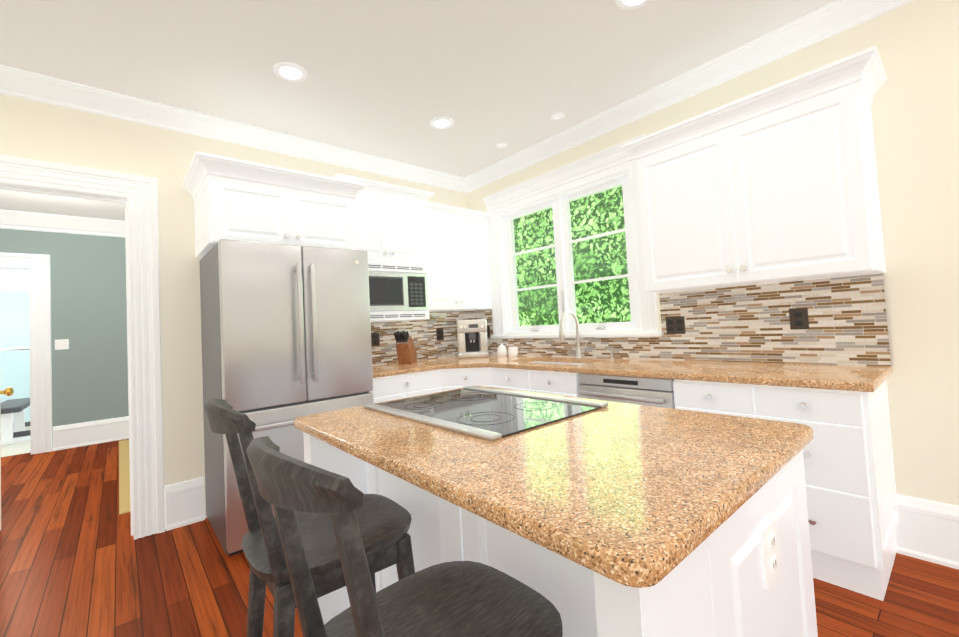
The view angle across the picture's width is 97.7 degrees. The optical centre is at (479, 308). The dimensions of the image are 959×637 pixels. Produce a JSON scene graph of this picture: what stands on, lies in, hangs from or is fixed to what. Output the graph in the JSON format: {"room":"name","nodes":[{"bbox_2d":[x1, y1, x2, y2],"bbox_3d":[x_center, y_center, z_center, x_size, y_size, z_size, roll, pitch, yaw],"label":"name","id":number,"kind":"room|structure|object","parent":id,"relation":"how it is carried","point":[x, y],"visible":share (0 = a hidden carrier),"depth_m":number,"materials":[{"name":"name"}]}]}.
{"room":"kitchen","nodes":[
{"label":"kitchen","id":0,"kind":"room"},
{"bbox_2d":[0,269,29,421],"bbox_3d":[-7.766,0.502,6.958,4.240,2.800,0.120,-1,-3,-41],"label":"wall","id":1,"kind":"structure","parent":0,"point":[14,333],"depth_m":6.93,"materials":[{"name":"paint"}]},
{"bbox_2d":[1,421,30,456],"bbox_3d":[-6.666,1.828,5.712,4.000,0.064,3.030,-1,-3,-41],"label":"floor","id":2,"kind":"structure","parent":0,"point":[15,449],"depth_m":5.14,"materials":[{"name":"beige tile"}]},
{"bbox_2d":[0,279,30,444],"bbox_3d":[-6.643,0.706,5.998,2.000,2.196,1.630,-1,-3,-41],"label":"hall tree","id":3,"kind":"object","parent":2,"relation":"on","point":[12,414],"visible":0.23,"depth_m":5.79,"materials":[{"name":"white wood"}]},
{"bbox_2d":[0,228,128,449],"bbox_3d":[-5.146,0.293,5.067,3.240,2.800,0.120,-1,-3,-41],"label":"wall","id":4,"kind":"structure","parent":0,"point":[89,322],"depth_m":5.19,"materials":[{"name":"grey paint"}]},
{"bbox_2d":[55,339,68,349],"bbox_3d":[-5.043,0.438,5.058,0.120,0.120,0.008,-1,-3,-41],"label":"hall light switch","id":5,"kind":"object","parent":4,"relation":"attached to","point":[62,344],"visible":1,"depth_m":5.06,"materials":[{"name":"white plastic"}]},
{"bbox_2d":[0,209,128,454],"bbox_3d":[-4.006,0.183,3.744,3.300,2.800,3.620,-1,-3,-41],"label":"trim","id":6,"kind":"structure","parent":4,"relation":"attached to","point":[37,266],"depth_m":4.95,"materials":[{"name":"white wood"}]},
{"bbox_2d":[0,94,467,529],"bbox_3d":[-1.539,0.041,3.368,3.750,2.800,0.120,-1,-3,-41],"label":"wall","id":7,"kind":"structure","parent":0,"point":[29,129],"depth_m":2.83,"materials":[{"name":"beige paint"}]},
{"bbox_2d":[0,387,13,529],"bbox_3d":[-3.060,0.407,2.566,0.190,2.148,0.816,-1,-3,-41],"label":"door","id":8,"kind":"structure","parent":7,"relation":"in","point":[8,391],"depth_m":2.85,"materials":[{"name":"paint"}]},
{"bbox_2d":[0,155,164,539],"bbox_3d":[-2.551,0.301,2.466,1.070,2.316,0.176,-1,-3,-41],"label":"door frame","id":9,"kind":"structure","parent":7,"relation":"attached to","point":[137,195],"depth_m":2.69,"materials":[{"name":"white wood"}]},
{"bbox_2d":[0,64,463,191],"bbox_3d":[-1.545,-1.302,3.326,3.540,0.122,0.105,-1,-3,-41],"label":"crown molding","id":10,"kind":"structure","parent":7,"relation":"attached to","point":[15,82],"depth_m":2.94,"materials":[{"name":"white wood"}]},
{"bbox_2d":[183,151,365,257],"bbox_3d":[-1.436,-0.634,2.990,1.048,0.507,0.668,-1,-3,-41],"label":"upper cabinet","id":11,"kind":"object","parent":7,"relation":"attached to","point":[237,199],"visible":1,"depth_m":2.72,"materials":[{"name":"white wood"}]},
{"bbox_2d":[332,173,433,264],"bbox_3d":[-0.875,-0.689,3.610,0.881,0.637,0.468,-1,-3,-41],"label":"upper cabinet","id":12,"kind":"object","parent":7,"relation":"attached to","point":[389,224],"visible":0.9,"depth_m":3.49,"materials":[{"name":"white wood"}]},
{"bbox_2d":[368,261,429,321],"bbox_3d":[-0.860,-0.125,3.605,0.730,0.480,0.420,-1,-3,-41],"label":"built-in microwave","id":13,"kind":"object","parent":12,"relation":"attached to","point":[398,291],"visible":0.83,"depth_m":3.49,"materials":[{"name":"silver metal"}]},
{"bbox_2d":[371,311,470,364],"bbox_3d":[-0.665,0.272,4.014,1.560,0.467,0.009,-1,-3,-41],"label":"tile backsplash","id":14,"kind":"structure","parent":7,"relation":"attached to","point":[422,332],"depth_m":4.11,"materials":[{"name":"tile"}]},
{"bbox_2d":[371,333,379,345],"bbox_3d":[-0.938,0.281,3.767,0.086,0.120,0.009,-1,-3,-41],"label":"wall outlet","id":15,"kind":"object","parent":14,"relation":"attached to","point":[375,340],"visible":0.9,"depth_m":3.76,"materials":[{"name":"brown plastic"}]},
{"bbox_2d":[436,328,443,340],"bbox_3d":[-0.398,0.266,4.233,0.086,0.120,0.009,-1,-3,-41],"label":"wall outlet","id":16,"kind":"object","parent":14,"relation":"attached to","point":[440,334],"visible":1,"depth_m":4.23,"materials":[{"name":"brown plastic"}]},
{"bbox_2d":[424,201,491,311],"bbox_3d":[-0.311,-0.465,4.123,0.906,0.972,0.398,-1,-3,-41],"label":"upper cabinet","id":17,"kind":"object","parent":7,"relation":"attached to","point":[457,264],"visible":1,"depth_m":4.03,"materials":[{"name":"white wood"}]},
{"bbox_2d":[0,0,834,220],"bbox_3d":[-2.541,-1.367,2.675,6.405,0.060,13.640,-1,-3,-41],"label":"ceiling","id":18,"kind":"structure","parent":0,"point":[390,79],"depth_m":2.43,"materials":[{"name":"paint"}]},
{"bbox_2d":[273,62,307,81],"bbox_3d":[-1.130,-1.411,2.506,0.188,0.010,0.188,-1,-3,-41],"label":"recessed light","id":19,"kind":"object","parent":18,"relation":"in","point":[290,71],"visible":1,"depth_m":2.50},
{"bbox_2d":[430,117,453,128],"bbox_3d":[-0.290,-1.426,3.231,0.188,0.010,0.188,-1,-3,-41],"label":"recessed light","id":20,"kind":"object","parent":18,"relation":"in","point":[441,123],"visible":1,"depth_m":3.23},
{"bbox_2d":[496,142,507,147],"bbox_3d":[0.198,-1.434,3.692,0.106,0.008,0.106,-1,-3,-41],"label":"recessed light","id":21,"kind":"object","parent":18,"relation":"in","point":[501,145],"visible":1,"depth_m":3.69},
{"bbox_2d":[551,113,564,119],"bbox_3d":[0.602,-1.473,3.223,0.106,0.008,0.106,-1,-3,-41],"label":"recessed light","id":22,"kind":"object","parent":18,"relation":"in","point":[557,116],"visible":1,"depth_m":3.22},
{"bbox_2d":[615,0,649,9],"bbox_3d":[0.761,-1.527,2.042,0.188,0.010,0.188,-1,-3,-41],"label":"recessed light","id":23,"kind":"object","parent":18,"relation":"in","point":[628,4],"visible":1,"depth_m":2.09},
{"bbox_2d":[0,439,958,636],"bbox_3d":[-0.989,1.381,1.700,5.405,0.060,10.490,-1,-3,-41],"label":"floor","id":24,"kind":"structure","parent":0,"point":[77,559],"depth_m":2.14,"materials":[{"name":"brown wood"}]},
{"bbox_2d":[119,439,129,514],"bbox_3d":[-3.210,1.564,4.400,0.875,0.012,2.950,-1,-3,-41],"label":"rug","id":25,"kind":"object","parent":24,"relation":"on","point":[124,483],"visible":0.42,"depth_m":3.79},
{"bbox_2d":[200,239,373,556],"bbox_3d":[-1.303,0.518,2.869,0.890,1.785,0.842,-1,-3,-41],"label":"refrigerator","id":26,"kind":"object","parent":24,"relation":"on","point":[286,334],"visible":0.77,"depth_m":2.54,"materials":[{"name":"silver metal"}]},
{"bbox_2d":[203,399,414,636],"bbox_3d":[-0.452,0.764,1.176,0.517,1.076,0.403,-1,-3,-41],"label":"stool","id":27,"kind":"object","parent":24,"relation":"on","point":[384,522],"visible":0.75,"depth_m":1.11,"materials":[{"name":"grey wood"}]},
{"bbox_2d":[246,436,562,636],"bbox_3d":[-0.099,0.729,0.736,0.517,1.076,0.403,-1,-3,-41],"label":"stool","id":28,"kind":"object","parent":24,"relation":"on","point":[461,599],"visible":1,"depth_m":0.74,"materials":[{"name":"grey wood"}]},
{"bbox_2d":[369,369,441,402],"bbox_3d":[-0.745,0.966,3.459,0.700,0.879,0.657,-1,-3,-41],"label":"base cabinet","id":29,"kind":"object","parent":24,"relation":"on","point":[390,388],"visible":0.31,"depth_m":3.25,"materials":[{"name":"white wood"}]},
{"bbox_2d":[441,367,492,390],"bbox_3d":[-0.054,0.946,3.861,0.900,0.879,0.951,-1,-3,-41],"label":"base cabinet","id":30,"kind":"object","parent":24,"relation":"on","point":[456,378],"visible":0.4,"depth_m":3.44,"materials":[{"name":"white wood"}]},
{"bbox_2d":[372,354,892,391],"bbox_3d":[0.406,0.422,2.792,1.586,0.035,3.233,-1,-3,-41],"label":"countertop","id":31,"kind":"structure","parent":30,"relation":"on","point":[850,378],"depth_m":2.39,"materials":[{"name":"stone"}]},
{"bbox_2d":[394,330,416,364],"bbox_3d":[-0.653,0.344,3.682,0.115,0.296,0.290,-3,-2,9],"label":"knife block","id":32,"kind":"object","parent":31,"relation":"on","point":[406,351],"visible":1,"depth_m":3.62,"materials":[{"name":"brown wood"}]},
{"bbox_2d":[456,319,488,358],"bbox_3d":[-0.075,0.299,4.171,0.290,0.365,0.399,-3,-2,-3],"label":"coffee machine","id":33,"kind":"object","parent":31,"relation":"on","point":[472,340],"visible":1,"depth_m":4.01,"materials":[{"name":"silver metal"}]},
{"bbox_2d":[497,343,506,355],"bbox_3d":[0.216,0.399,4.037,0.096,0.124,0.096,-1,-3,-41],"label":"ceramic jar","id":34,"kind":"object","parent":31,"relation":"on","point":[501,350],"visible":1,"depth_m":4.00,"materials":[{"name":"white ceramic"}]},
{"bbox_2d":[508,347,517,356],"bbox_3d":[0.324,0.407,3.912,0.092,0.088,0.120,-1,-3,-41],"label":"ceramic mug","id":35,"kind":"object","parent":31,"relation":"on","point":[512,351],"visible":1,"depth_m":3.88,"materials":[{"name":"white ceramic"}]},
{"bbox_2d":[530,361,584,364],"bbox_3d":[0.605,0.548,3.299,0.394,0.194,0.769,-1,-3,-41],"label":"sink basin","id":36,"kind":"object","parent":31,"relation":"in","point":[558,363],"visible":0.04,"depth_m":3.52,"materials":[{"name":"metal"}]},
{"bbox_2d":[559,311,586,357],"bbox_3d":[0.747,0.213,3.352,0.262,0.388,0.111,-1,-3,-41],"label":"faucet","id":37,"kind":"object","parent":31,"relation":"on","point":[579,351],"visible":1,"depth_m":3.40,"materials":[{"name":"silver metal"}]},
{"bbox_2d":[607,348,614,358],"bbox_3d":[0.996,0.346,3.186,0.081,0.083,0.040,-1,-3,-41],"label":"soap dispenser","id":38,"kind":"object","parent":31,"relation":"on","point":[611,353],"visible":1,"depth_m":3.19,"materials":[{"name":"silver metal"}]},
{"bbox_2d":[491,361,578,396],"bbox_3d":[0.611,0.889,3.276,0.657,0.879,0.838,-1,-3,-41],"label":"base cabinet","id":39,"kind":"object","parent":24,"relation":"on","point":[557,383],"visible":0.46,"depth_m":3.04,"materials":[{"name":"white wood"}]},
{"bbox_2d":[303,434,817,636],"bbox_3d":[0.133,0.839,1.350,0.892,0.880,1.370,-1,-3,-41],"label":"kitchen island","id":40,"kind":"object","parent":24,"relation":"on","point":[721,593],"depth_m":0.94,"materials":[{"name":"white wood"}]},
{"bbox_2d":[294,386,813,601],"bbox_3d":[0.096,0.381,1.356,0.925,0.035,1.410,-1,-3,-41],"label":"island countertop","id":41,"kind":"structure","parent":40,"relation":"on","point":[625,495],"depth_m":0.88,"materials":[{"name":"beige stone"}]},
{"bbox_2d":[363,386,607,440],"bbox_3d":[-0.009,0.371,1.600,0.565,0.014,0.783,-1,-3,-41],"label":"cooktop","id":42,"kind":"object","parent":41,"relation":"in","point":[490,414],"visible":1,"depth_m":1.50,"materials":[{"name":"black glass"}]},
{"bbox_2d":[761,516,779,589],"bbox_3d":[0.625,0.522,0.896,0.090,0.122,0.009,-1,-3,-41],"label":"outlet","id":43,"kind":"object","parent":40,"relation":"attached to","point":[770,552],"visible":1,"depth_m":0.88,"materials":[{"name":"white plastic"}]},
{"bbox_2d":[578,373,674,408],"bbox_3d":[1.089,0.844,2.712,0.665,0.876,0.630,-1,-3,-41],"label":"dishwasher","id":44,"kind":"object","parent":24,"relation":"on","point":[657,392],"visible":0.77,"depth_m":2.49,"materials":[{"name":"silver metal"}]},
{"bbox_2d":[673,379,898,600],"bbox_3d":[1.560,0.797,2.174,0.657,0.879,0.792,-1,-3,-41],"label":"base cabinet","id":45,"kind":"object","parent":24,"relation":"on","point":[851,494],"visible":0.54,"depth_m":1.80,"materials":[{"name":"white wood"}]},
{"bbox_2d":[468,0,958,533],"bbox_3d":[2.125,-0.198,2.101,0.125,2.800,6.840,-1,-3,-41],"label":"wall","id":46,"kind":"structure","parent":0,"point":[916,114],"depth_m":2.03,"materials":[{"name":"beige paint"}]},
{"bbox_2d":[483,135,661,338],"bbox_3d":[0.709,-0.467,3.688,0.187,1.446,1.760,-1,-3,-41],"label":"window","id":47,"kind":"structure","parent":46,"relation":"in","point":[558,190],"depth_m":3.66,"materials":[{"name":"white wood"}]},
{"bbox_2d":[471,273,892,366],"bbox_3d":[0.990,0.159,3.315,0.010,0.467,3.236,-1,-3,-41],"label":"tile backsplash","id":48,"kind":"structure","parent":46,"relation":"attached to","point":[848,317],"depth_m":2.50,"materials":[{"name":"tile"}]},
{"bbox_2d":[487,326,489,337],"bbox_3d":[0.079,0.247,4.362,0.009,0.120,0.086,-1,-3,-41],"label":"wall outlet","id":49,"kind":"object","parent":48,"relation":"attached to","point":[488,331],"visible":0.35,"depth_m":4.34,"materials":[{"name":"brown plastic"}]},
{"bbox_2d":[665,316,685,333],"bbox_3d":[1.349,0.119,2.887,0.009,0.120,0.129,-1,-3,-41],"label":"wall outlet","id":50,"kind":"object","parent":48,"relation":"attached to","point":[675,325],"visible":1,"depth_m":2.88,"materials":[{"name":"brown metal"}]},
{"bbox_2d":[789,308,808,329],"bbox_3d":[1.801,0.060,2.362,0.009,0.120,0.086,-1,-3,-41],"label":"wall outlet","id":51,"kind":"object","parent":48,"relation":"attached to","point":[798,317],"visible":1,"depth_m":2.36,"materials":[{"name":"brown plastic"}]},
{"bbox_2d":[464,0,914,192],"bbox_3d":[1.968,-1.532,2.077,0.105,0.122,6.600,-1,-3,-41],"label":"crown molding","id":52,"kind":"structure","parent":46,"relation":"attached to","point":[835,17],"depth_m":2.68,"materials":[{"name":"white wood"}]},
{"bbox_2d":[621,46,886,292],"bbox_3d":[1.506,-0.626,2.405,0.398,0.972,1.228,-1,-3,-41],"label":"upper cabinet","id":53,"kind":"object","parent":46,"relation":"attached to","point":[777,183],"visible":1,"depth_m":2.19,"materials":[{"name":"white wood"}]},
{"bbox_2d":[895,494,958,569],"bbox_3d":[3.152,0.961,0.816,0.030,0.282,3.345,-1,-3,-41],"label":"baseboard","id":54,"kind":"structure","parent":46,"relation":"attached to","point":[927,530],"depth_m":1.99,"materials":[{"name":"white wood"}]},
{"label":"outside","id":55,"kind":"structure","parent":0,"visible":0},
{"bbox_2d":[513,186,630,325],"bbox_3d":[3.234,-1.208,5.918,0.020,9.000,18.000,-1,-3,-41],"label":"trees","id":56,"kind":"object","parent":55,"point":[549,272],"depth_m":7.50,"materials":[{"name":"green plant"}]}
]}

